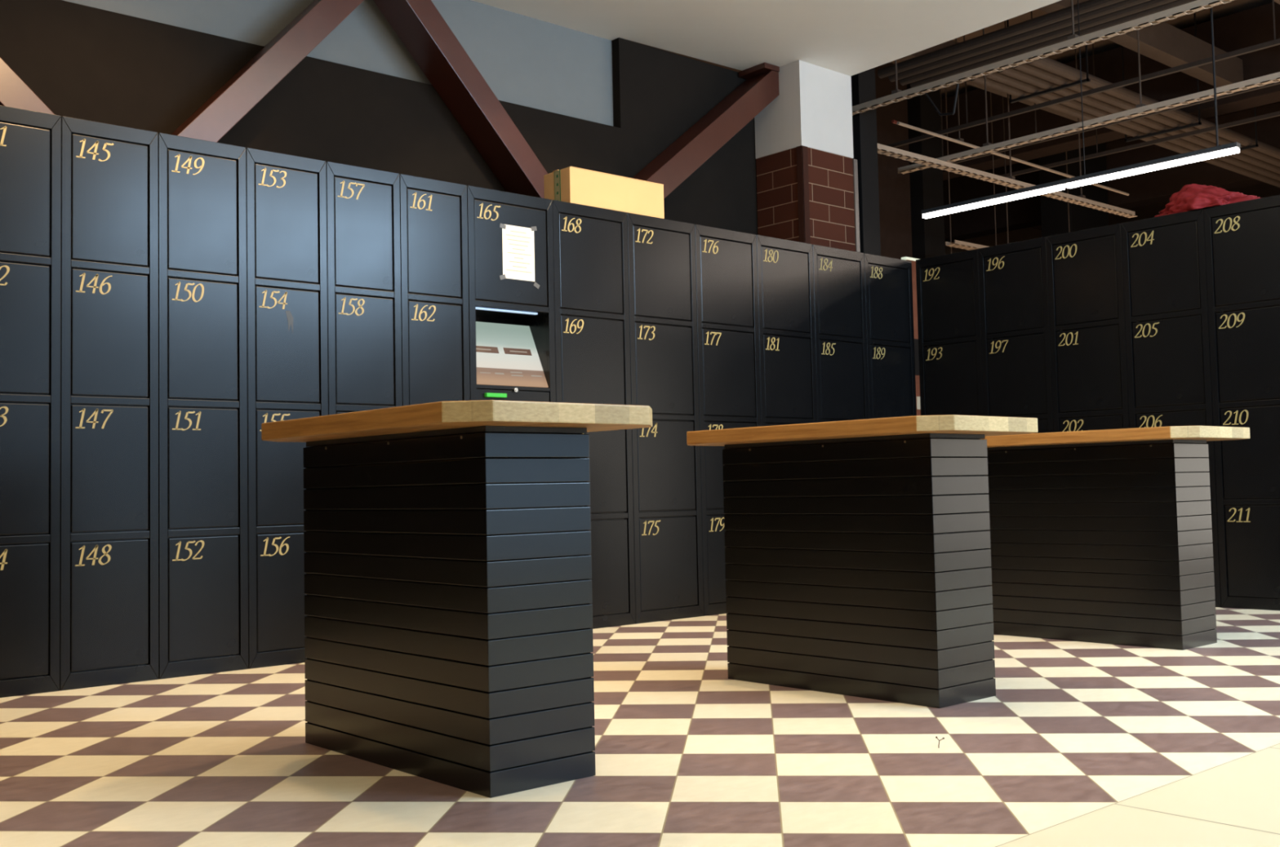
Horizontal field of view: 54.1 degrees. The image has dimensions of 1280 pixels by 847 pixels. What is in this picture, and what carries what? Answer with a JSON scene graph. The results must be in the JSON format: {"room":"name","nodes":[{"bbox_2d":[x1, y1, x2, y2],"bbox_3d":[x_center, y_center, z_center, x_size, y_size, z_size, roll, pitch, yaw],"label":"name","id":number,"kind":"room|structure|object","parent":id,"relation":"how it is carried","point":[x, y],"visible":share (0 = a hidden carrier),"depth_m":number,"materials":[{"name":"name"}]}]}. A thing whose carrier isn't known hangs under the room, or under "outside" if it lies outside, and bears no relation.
{"room":"locker room","nodes":[
{"label":"locker room","id":0,"kind":"room"},
{"bbox_2d":[62,0,613,126],"bbox_3d":[-4.961,-2.270,3.903,12.612,0.584,0.165,1,-4,-41],"label":"wall","id":1,"kind":"structure","parent":0,"point":[524,60],"depth_m":7.30,"materials":[{"name":"grey paint"}]},
{"bbox_2d":[0,0,758,235],"bbox_3d":[-4.273,-0.758,4.356,14.300,3.586,0.236,1,-4,-41],"label":"wall","id":2,"kind":"structure","parent":0,"point":[83,62],"depth_m":6.70,"materials":[{"name":"black paint"}]},
{"bbox_2d":[0,57,54,115],"bbox_3d":[-2.875,-1.560,5.321,1.236,1.173,0.247,1,-4,-41],"label":"diagonal brace","id":3,"kind":"object","parent":2,"relation":"attached to","point":[14,92],"visible":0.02,"depth_m":5.34,"materials":[{"name":"red metal"}]},
{"bbox_2d":[171,0,364,142],"bbox_3d":[-1.950,-1.623,6.142,1.498,1.650,0.247,1,-4,-41],"label":"diagonal brace","id":4,"kind":"object","parent":2,"relation":"attached to","point":[255,80],"visible":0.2,"depth_m":6.12,"materials":[{"name":"red metal"}]},
{"bbox_2d":[373,0,547,198],"bbox_3d":[-0.910,-1.756,7.069,1.316,1.399,0.247,1,-4,-41],"label":"diagonal brace","id":5,"kind":"object","parent":2,"relation":"attached to","point":[420,27],"visible":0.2,"depth_m":6.95,"materials":[{"name":"red metal"}]},
{"bbox_2d":[631,62,779,199],"bbox_3d":[0.188,-1.665,8.024,1.868,1.614,0.257,1,-4,-41],"label":"diagonal brace","id":6,"kind":"object","parent":2,"relation":"attached to","point":[711,132],"visible":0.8,"depth_m":8.20,"materials":[{"name":"red metal"}]},
{"bbox_2d":[0,607,1279,846],"bbox_3d":[3.432,1.250,9.702,33.000,0.200,22.000,1,-4,-41],"label":"floor","id":7,"kind":"structure","parent":0,"point":[1077,744],"depth_m":3.27,"materials":[{"name":"tile"}]},
{"bbox_2d":[0,105,61,697],"bbox_3d":[-2.494,-0.083,4.834,0.372,2.212,0.400,1,-4,-41],"label":"tall cabinet","id":8,"kind":"object","parent":7,"relation":"on","point":[30,141],"visible":1,"depth_m":4.74,"materials":[{"name":"black metal"}]},
{"bbox_2d":[59,115,159,691],"bbox_3d":[-2.213,-0.076,5.082,0.372,2.212,0.400,1,-4,-41],"label":"tall cabinet","id":9,"kind":"object","parent":7,"relation":"on","point":[108,569],"visible":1,"depth_m":4.93,"materials":[{"name":"black metal"}]},
{"bbox_2d":[158,132,248,679],"bbox_3d":[-1.932,-0.070,5.329,0.372,2.212,0.400,1,-4,-41],"label":"tall cabinet","id":10,"kind":"object","parent":7,"relation":"on","point":[203,497],"visible":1,"depth_m":5.17,"materials":[{"name":"black metal"}]},
{"bbox_2d":[245,147,328,669],"bbox_3d":[-1.651,-0.063,5.576,0.372,2.212,0.400,1,-4,-41],"label":"tall cabinet","id":11,"kind":"object","parent":7,"relation":"on","point":[287,351],"visible":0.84,"depth_m":5.41,"materials":[{"name":"black metal"}]},
{"bbox_2d":[326,161,402,415],"bbox_3d":[-1.370,-0.056,5.824,0.372,2.212,0.400,1,-4,-41],"label":"tall cabinet","id":12,"kind":"object","parent":7,"relation":"on","point":[364,319],"visible":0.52,"depth_m":5.70,"materials":[{"name":"black paint"}]},
{"bbox_2d":[399,173,470,406],"bbox_3d":[-1.089,-0.049,6.071,0.372,2.212,0.400,1,-4,-41],"label":"tall cabinet","id":13,"kind":"object","parent":7,"relation":"on","point":[434,266],"visible":0.4,"depth_m":5.95,"materials":[{"name":"black metal"}]},
{"bbox_2d":[261,400,652,798],"bbox_3d":[-0.510,0.443,3.382,0.642,0.927,1.107,1,-4,-41],"label":"table","id":14,"kind":"object","parent":7,"relation":"on","point":[448,621],"visible":1,"depth_m":3.13,"materials":[{"name":"black wood"}]},
{"bbox_2d":[466,185,555,402],"bbox_3d":[-0.748,-0.041,6.361,0.520,2.212,0.416,1,-4,-41],"label":"tall cabinet","id":15,"kind":"object","parent":7,"relation":"on","point":[512,322],"visible":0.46,"depth_m":6.28,"materials":[{"name":"black paint"}]},
{"bbox_2d":[499,222,539,288],"bbox_3d":[-0.605,-0.844,6.291,0.250,0.321,0.002,1,-4,-41],"label":"paper notice","id":16,"kind":"object","parent":15,"relation":"attached to","point":[518,247],"visible":1,"depth_m":6.29,"materials":[{"name":"beige paper"}]},
{"bbox_2d":[552,200,635,629],"bbox_3d":[-0.367,-0.032,6.707,0.505,2.212,0.400,1,-4,-41],"label":"tall cabinet","id":17,"kind":"object","parent":7,"relation":"on","point":[591,263],"visible":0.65,"depth_m":6.59,"materials":[{"name":"black metal"}]},
{"bbox_2d":[543,166,664,218],"bbox_3d":[-0.190,-1.235,6.836,0.666,0.196,0.226,1,-4,-41],"label":"cardboard box","id":18,"kind":"object","parent":17,"relation":"on","point":[571,184],"visible":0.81,"depth_m":6.69,"materials":[{"name":"beige cardboard"}]},
{"bbox_2d":[626,213,703,624],"bbox_3d":[0.013,-0.022,7.042,0.505,2.212,0.400,1,-4,-41],"label":"tall cabinet","id":19,"kind":"object","parent":7,"relation":"on","point":[667,482],"visible":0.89,"depth_m":6.89,"materials":[{"name":"black paint"}]},
{"bbox_2d":[694,224,761,616],"bbox_3d":[0.394,-0.013,7.377,0.505,2.212,0.400,1,-4,-41],"label":"tall cabinet","id":20,"kind":"object","parent":7,"relation":"on","point":[726,269],"visible":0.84,"depth_m":7.20,"materials":[{"name":"black metal"}]},
{"bbox_2d":[755,235,817,426],"bbox_3d":[0.774,-0.004,7.712,0.505,2.212,0.400,1,-4,-41],"label":"tall cabinet","id":21,"kind":"object","parent":7,"relation":"on","point":[785,280],"visible":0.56,"depth_m":7.59,"materials":[{"name":"black paint"}]},
{"bbox_2d":[754,60,860,252],"bbox_3d":[1.192,-0.648,8.714,0.587,3.585,0.430,1,-4,-41],"label":"brick pillar","id":22,"kind":"structure","parent":7,"relation":"on","point":[806,169],"depth_m":8.59,"materials":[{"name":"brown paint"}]},
{"bbox_2d":[812,244,869,422],"bbox_3d":[1.154,0.005,8.047,0.505,2.212,0.400,1,-4,-41],"label":"tall cabinet","id":23,"kind":"object","parent":7,"relation":"on","point":[838,274],"visible":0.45,"depth_m":7.92,"materials":[{"name":"black metal"}]},
{"bbox_2d":[686,414,1037,708],"bbox_3d":[0.765,0.471,4.459,0.642,0.927,1.199,1,-4,-41],"label":"table","id":24,"kind":"object","parent":7,"relation":"on","point":[858,554],"visible":1,"depth_m":4.22,"materials":[{"name":"black wood"}]},
{"bbox_2d":[851,67,880,256],"bbox_3d":[1.876,-1.759,10.712,0.230,5.980,0.250,1,-4,-41],"label":"steel column","id":25,"kind":"structure","parent":7,"relation":"on","point":[863,84],"depth_m":10.62,"materials":[{"name":"black metal"}]},
{"bbox_2d":[864,253,916,418],"bbox_3d":[1.534,0.015,8.382,0.505,2.212,0.400,1,-4,-41],"label":"tall cabinet","id":26,"kind":"object","parent":7,"relation":"on","point":[891,383],"visible":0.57,"depth_m":8.26,"materials":[{"name":"black metal"}]},
{"bbox_2d":[875,62,912,259],"bbox_3d":[3.037,-1.522,15.759,0.670,5.980,0.500,1,-4,-41],"label":"wall","id":27,"kind":"structure","parent":7,"relation":"on","point":[894,187],"depth_m":15.64,"materials":[{"name":"brown paint"}]},
{"bbox_2d":[906,259,920,415],"bbox_3d":[2.583,-0.129,11.717,0.202,2.800,0.066,1,-4,-41],"label":"timber post","id":28,"kind":"object","parent":7,"relation":"on","point":[913,263],"visible":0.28,"depth_m":11.73,"materials":[{"name":"black wood"}]},
{"bbox_2d":[901,257,919,261],"bbox_3d":[2.563,-1.541,11.803,0.270,0.028,0.060,1,-4,-41],"label":"ceiling lamp","id":29,"kind":"object","parent":28,"relation":"on","point":[902,258],"visible":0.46,"depth_m":11.73,"materials":[{"name":"white"}]},
{"bbox_2d":[906,83,945,259],"bbox_3d":[3.689,-1.510,16.266,0.440,5.980,0.400,1,-4,-41],"label":"steel column","id":30,"kind":"structure","parent":7,"relation":"on","point":[928,241],"depth_m":16.16,"materials":[{"name":"black metal"}]},
{"bbox_2d":[915,248,983,416],"bbox_3d":[2.182,-0.003,8.314,0.400,2.212,0.480,1,-4,-42],"label":"tall cabinet","id":31,"kind":"object","parent":7,"relation":"on","point":[949,330],"visible":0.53,"depth_m":8.21,"materials":[{"name":"black metal"}]},
{"bbox_2d":[977,236,1053,433],"bbox_3d":[2.505,-0.028,7.957,0.400,2.212,0.480,1,-4,-42],"label":"tall cabinet","id":32,"kind":"object","parent":7,"relation":"on","point":[1013,279],"visible":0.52,"depth_m":7.84,"materials":[{"name":"black paint"}]},
{"bbox_2d":[1038,142,1108,237],"bbox_3d":[6.634,-1.435,18.927,1.100,5.980,0.500,1,-4,-41],"label":"concrete column","id":33,"kind":"structure","parent":7,"relation":"on","point":[1054,212],"depth_m":18.74,"materials":[{"name":"black concrete"}]},
{"bbox_2d":[1046,223,1129,432],"bbox_3d":[2.827,-0.053,7.600,0.400,2.212,0.480,1,-4,-42],"label":"tall cabinet","id":34,"kind":"object","parent":7,"relation":"on","point":[1085,269],"visible":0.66,"depth_m":7.49,"materials":[{"name":"black paint"}]},
{"bbox_2d":[984,426,1249,650],"bbox_3d":[2.068,0.507,5.680,0.642,0.927,1.199,1,-4,-41],"label":"table","id":35,"kind":"object","parent":7,"relation":"on","point":[1097,536],"visible":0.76,"depth_m":5.46,"materials":[{"name":"black wood"}]},
{"bbox_2d":[1120,208,1221,607],"bbox_3d":[3.150,-0.079,7.243,0.400,2.212,0.480,1,-4,-42],"label":"tall cabinet","id":36,"kind":"object","parent":7,"relation":"on","point":[1167,341],"visible":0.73,"depth_m":7.12,"materials":[{"name":"black metal"}]},
{"bbox_2d":[1154,183,1262,217],"bbox_3d":[3.229,-1.283,7.123,0.357,0.176,0.662,1,-4,-41],"label":"cloth","id":37,"kind":"object","parent":36,"relation":"on","point":[1193,197],"visible":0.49,"depth_m":7.03,"materials":[{"name":"red fabric"}]},
{"bbox_2d":[1203,195,1279,610],"bbox_3d":[3.473,-0.104,6.886,0.400,2.212,0.480,1,-4,-42],"label":"tall cabinet","id":38,"kind":"object","parent":7,"relation":"on","point":[1242,238],"visible":1,"depth_m":6.79,"materials":[{"name":"black metal"}]},
{"bbox_2d":[471,0,1061,75],"bbox_3d":[-0.359,-2.941,0.041,14.390,0.160,12.100,1,-4,-41],"label":"ceiling","id":39,"kind":"structure","parent":0,"point":[850,37],"depth_m":7.79,"materials":[{"name":"white paint"}]},
{"bbox_2d":[622,0,1279,230],"bbox_3d":[8.721,-4.808,14.797,18.550,0.200,22.000,1,-4,-41],"label":"ceiling","id":40,"kind":"structure","parent":0,"point":[1264,189],"depth_m":15.48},
{"bbox_2d":[891,59,902,93],"bbox_3d":[2.049,-3.729,10.168,0.060,2.150,0.060,1,-4,-41],"label":"rod","id":41,"kind":"object","parent":40,"relation":"hanging from","point":[896,90],"visible":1,"depth_m":10.11,"materials":[{"name":"grey metal"}]},
{"bbox_2d":[945,87,951,253],"bbox_3d":[3.832,-3.136,15.573,0.060,2.850,0.060,1,-4,-41],"label":"rod","id":42,"kind":"object","parent":40,"relation":"hanging from","point":[945,87],"visible":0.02,"depth_m":15.57,"materials":[{"name":"black metal"}]},
{"bbox_2d":[955,38,964,142],"bbox_3d":[3.260,-3.788,12.911,0.060,1.800,0.060,1,-4,-41],"label":"rod","id":43,"kind":"object","parent":40,"relation":"hanging from","point":[959,138],"visible":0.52,"depth_m":12.87,"materials":[{"name":"black metal"}]},
{"bbox_2d":[896,121,1128,195],"bbox_3d":[4.213,-2.838,13.657,4.752,0.032,0.032,2,-4,-43],"label":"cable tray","id":44,"kind":"object","parent":43,"relation":"hanging from","point":[902,124],"visible":1,"depth_m":13.31,"materials":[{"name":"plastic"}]},
{"bbox_2d":[982,28,991,146],"bbox_3d":[3.238,-3.669,11.814,0.060,2.150,0.060,1,-4,-41],"label":"rod","id":45,"kind":"object","parent":40,"relation":"hanging from","point":[985,93],"visible":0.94,"depth_m":11.77,"materials":[{"name":"grey metal"}]},
{"bbox_2d":[990,92,996,245],"bbox_3d":[4.583,-3.118,16.234,0.060,2.850,0.060,1,-4,-41],"label":"rod","id":46,"kind":"object","parent":40,"relation":"hanging from","point":[990,92],"visible":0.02,"depth_m":16.24,"materials":[{"name":"black metal"}]},
{"bbox_2d":[1003,136,1008,243],"bbox_3d":[4.626,-3.362,15.889,0.060,2.400,0.060,1,-4,-41],"label":"rod","id":47,"kind":"object","parent":40,"relation":"hanging from","point":[1003,136],"visible":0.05,"depth_m":15.84,"materials":[{"name":"black metal"}]},
{"bbox_2d":[945,240,989,250],"bbox_3d":[5.543,-2.118,16.610,4.874,0.050,0.140,1,-4,-41],"label":"cable tray","id":48,"kind":"object","parent":47,"relation":"hanging from","point":[957,244],"visible":0.09,"depth_m":15.13,"materials":[{"name":"beige metal"}]},
{"bbox_2d":[1004,20,1015,179],"bbox_3d":[3.783,-3.598,12.918,0.060,2.200,0.060,1,-4,-41],"label":"rod","id":49,"kind":"object","parent":40,"relation":"hanging from","point":[1010,176],"visible":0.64,"depth_m":12.88,"materials":[{"name":"black metal"}]},
{"bbox_2d":[877,143,1137,217],"bbox_3d":[3.715,-2.467,12.778,5.354,0.050,0.100,1,-4,-41],"label":"cable tray","id":50,"kind":"object","parent":49,"relation":"hanging from","point":[882,149],"visible":0.85,"depth_m":12.54,"materials":[{"name":"beige metal"}]},
{"bbox_2d":[1006,19,1089,103],"bbox_3d":[3.996,-3.991,12.339,0.040,1.485,0.850,1,-4,-41],"label":"bracket","id":51,"kind":"object","parent":40,"relation":"hanging from","point":[1087,80],"visible":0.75,"depth_m":12.24,"materials":[{"name":"black metal"}]},
{"bbox_2d":[969,76,1279,187],"bbox_3d":[7.403,-3.230,15.713,11.260,0.109,0.109,1,-4,-41],"label":"ceiling pipe","id":52,"kind":"object","parent":51,"relation":"on","point":[991,83],"visible":0.41,"depth_m":13.80,"materials":[{"name":"brown metal"}]},
{"bbox_2d":[983,71,1279,181],"bbox_3d":[7.506,-3.238,15.596,11.260,0.109,0.109,1,-4,-41],"label":"ceiling pipe","id":53,"kind":"object","parent":51,"relation":"on","point":[997,77],"visible":0.45,"depth_m":13.58,"materials":[{"name":"brown metal"}]},
{"bbox_2d":[998,67,1279,174],"bbox_3d":[7.608,-3.247,15.480,11.260,0.109,0.109,1,-4,-41],"label":"ceiling pipe","id":54,"kind":"object","parent":51,"relation":"on","point":[1013,73],"visible":0.45,"depth_m":13.12,"materials":[{"name":"brown metal"}]},
{"bbox_2d":[1013,63,1279,167],"bbox_3d":[7.711,-3.255,15.364,11.260,0.109,0.109,1,-4,-41],"label":"ceiling pipe","id":55,"kind":"object","parent":51,"relation":"on","point":[1028,68],"visible":0.45,"depth_m":12.94,"materials":[{"name":"brown metal"}]},
{"bbox_2d":[1026,57,1279,159],"bbox_3d":[7.813,-3.263,15.248,11.260,0.109,0.109,1,-4,-41],"label":"ceiling pipe","id":56,"kind":"object","parent":51,"relation":"on","point":[1046,64],"visible":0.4,"depth_m":12.83,"materials":[{"name":"brown metal"}]},
{"bbox_2d":[1065,151,1070,232],"bbox_3d":[5.751,-3.335,16.880,0.060,2.400,0.060,1,-4,-41],"label":"rod","id":57,"kind":"object","parent":40,"relation":"hanging from","point":[1065,152],"visible":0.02,"depth_m":16.86,"materials":[{"name":"black metal"}]},
{"bbox_2d":[1067,0,1079,39],"bbox_3d":[3.073,-3.811,9.008,0.060,2.150,0.060,1,-4,-41],"label":"rod","id":58,"kind":"object","parent":40,"relation":"hanging from","point":[1073,36],"visible":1,"depth_m":8.95,"materials":[{"name":"grey metal"}]},
{"bbox_2d":[852,0,1235,115],"bbox_3d":[3.528,-2.747,8.462,0.075,0.050,5.594,1,-4,-41],"label":"cable tray","id":59,"kind":"object","parent":58,"relation":"hanging from","point":[1197,6],"visible":0.92,"depth_m":9.09,"materials":[{"name":"beige metal"}]},
{"bbox_2d":[924,84,959,115],"bbox_3d":[2.370,-2.514,9.831,0.020,0.235,0.318,1,-4,-41],"label":"hanging cable","id":60,"kind":"object","parent":59,"relation":"hanging from","point":[957,85],"visible":1,"depth_m":9.77,"materials":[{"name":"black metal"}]},
{"bbox_2d":[1075,48,1085,198],"bbox_3d":[4.833,-3.573,13.843,0.060,2.200,0.060,1,-4,-41],"label":"rod","id":61,"kind":"object","parent":40,"relation":"hanging from","point":[1082,195],"visible":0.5,"depth_m":13.81,"materials":[{"name":"black metal"}]},
{"bbox_2d":[920,0,1240,218],"bbox_3d":[3.132,-3.305,9.411,0.064,3.120,2.540,1,-4,-41],"label":"lamp","id":62,"kind":"object","parent":40,"relation":"hanging from","point":[1230,148],"visible":1,"depth_m":9.12,"materials":[{"name":"grey plastic"}]},
{"bbox_2d":[922,184,1064,218],"bbox_3d":[2.742,-1.730,9.811,0.056,0.032,1.249,1,-4,-41],"label":"diffuser","id":63,"kind":"object","parent":62,"relation":"attached to","point":[1039,189],"depth_m":9.77,"materials":[{"name":"white plastic"}]},
{"bbox_2d":[1065,147,1239,188],"bbox_3d":[3.588,-1.798,8.852,0.056,0.032,1.249,1,-4,-41],"label":"diffuser","id":64,"kind":"object","parent":62,"relation":"attached to","point":[1210,153],"depth_m":8.81,"materials":[{"name":"white plastic"}]},
{"bbox_2d":[886,0,1279,147],"bbox_3d":[3.893,-3.895,12.074,0.040,1.700,4.400,1,-4,-41],"label":"support rail","id":65,"kind":"object","parent":40,"relation":"hanging from","point":[1274,42],"visible":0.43,"depth_m":11.61,"materials":[{"name":"black metal"}]},
{"bbox_2d":[939,11,1279,164],"bbox_3d":[4.868,-3.901,12.935,0.040,1.640,4.400,1,-4,-41],"label":"support rail","id":66,"kind":"object","parent":40,"relation":"hanging from","point":[1277,82],"visible":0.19,"depth_m":12.96,"materials":[{"name":"black metal"}]},
{"bbox_2d":[940,1,1279,180],"bbox_3d":[8.028,-4.195,12.806,0.400,1.000,19.000,1,-4,-41],"label":"girder","id":67,"kind":"object","parent":40,"relation":"attached to","point":[1253,26],"visible":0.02,"depth_m":15.05,"materials":[{"name":"brown metal"}]},
{"bbox_2d":[897,40,1084,122],"bbox_3d":[3.427,-3.830,13.328,5.600,0.320,0.180,1,-4,-41],"label":"joist","id":68,"kind":"object","parent":67,"relation":"attached to","point":[950,42],"visible":0.02,"depth_m":13.63,"materials":[{"name":"brown wood"}]},
{"bbox_2d":[1038,0,1243,87],"bbox_3d":[4.517,-3.917,12.093,5.600,0.320,0.180,1,-4,-41],"label":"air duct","id":69,"kind":"object","parent":67,"relation":"attached to","point":[1164,43],"visible":0.46,"depth_m":12.89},
{"bbox_2d":[942,102,1279,242],"bbox_3d":[10.954,-4.124,15.383,0.400,1.000,19.000,1,-4,-41],"label":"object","id":70,"kind":"object","parent":40,"relation":"attached to","point":[1157,186],"visible":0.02,"depth_m":19.13,"materials":[{"name":"brown metal"}]},
{"bbox_2d":[1000,43,1279,177],"bbox_3d":[5.843,-3.907,13.796,0.040,1.580,4.400,1,-4,-41],"label":"support rail","id":71,"kind":"object","parent":40,"relation":"hanging from","point":[1097,154],"visible":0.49,"depth_m":14.07,"materials":[{"name":"black metal"}]},
{"bbox_2d":[1135,29,1146,107],"bbox_3d":[4.229,-3.748,10.691,0.060,2.150,0.060,1,-4,-41],"label":"rod","id":72,"kind":"object","parent":40,"relation":"hanging from","point":[1140,104],"visible":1,"depth_m":10.65,"materials":[{"name":"grey metal"}]},
{"bbox_2d":[910,0,1196,88],"bbox_3d":[4.722,-3.490,9.972,0.087,0.087,6.200,1,-4,-41],"label":"pipe","id":73,"kind":"object","parent":72,"relation":"hanging from","point":[1178,2],"visible":0.46,"depth_m":11.13,"materials":[{"name":"grey metal"}]},
{"bbox_2d":[897,71,1279,174],"bbox_3d":[4.731,-2.688,10.091,0.085,0.050,6.450,1,-4,-41],"label":"cable tray","id":74,"kind":"object","parent":72,"relation":"hanging from","point":[1273,77],"visible":0.98,"depth_m":10.82,"materials":[{"name":"beige metal"}]},
{"bbox_2d":[1120,12,1201,142],"bbox_3d":[5.759,-3.948,13.892,0.040,1.485,0.850,1,-4,-41],"label":"bracket","id":75,"kind":"object","parent":40,"relation":"hanging from","point":[1199,122],"visible":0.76,"depth_m":13.78,"materials":[{"name":"black metal"}]},
{"bbox_2d":[1239,106,1258,151],"bbox_3d":[6.847,-3.922,14.850,0.040,1.485,0.850,1,-4,-41],"label":"bracket","id":76,"kind":"object","parent":40,"relation":"hanging from","point":[1256,144],"visible":0.24,"depth_m":14.51,"materials":[{"name":"black metal"}]},
{"bbox_2d":[945,227,1041,254],"bbox_3d":[2.775,-1.232,21.450,18.550,6.000,0.200,1,-4,-41],"label":"wall","id":77,"kind":"structure","parent":0,"point":[1028,233],"depth_m":25.59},
{"bbox_2d":[877,0,1124,78],"bbox_3d":[4.339,-3.500,9.635,0.087,0.087,6.200,1,-4,-41],"label":"pipe","id":78,"kind":"object","parent":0,"point":[1088,6],"visible":1,"depth_m":10.97,"materials":[{"name":"grey metal"}]},
{"bbox_2d":[888,0,1150,82],"bbox_3d":[4.467,-3.497,9.748,0.087,0.087,6.200,1,-4,-41],"label":"pipe","id":79,"kind":"object","parent":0,"point":[1124,4],"visible":0.69,"depth_m":11.00,"materials":[{"name":"grey metal"}]},
{"bbox_2d":[899,0,1176,85],"bbox_3d":[4.594,-3.494,9.860,0.087,0.087,6.200,1,-4,-41],"label":"pipe","id":80,"kind":"object","parent":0,"point":[1152,3],"visible":0.69,"depth_m":11.06,"materials":[{"name":"grey metal"}]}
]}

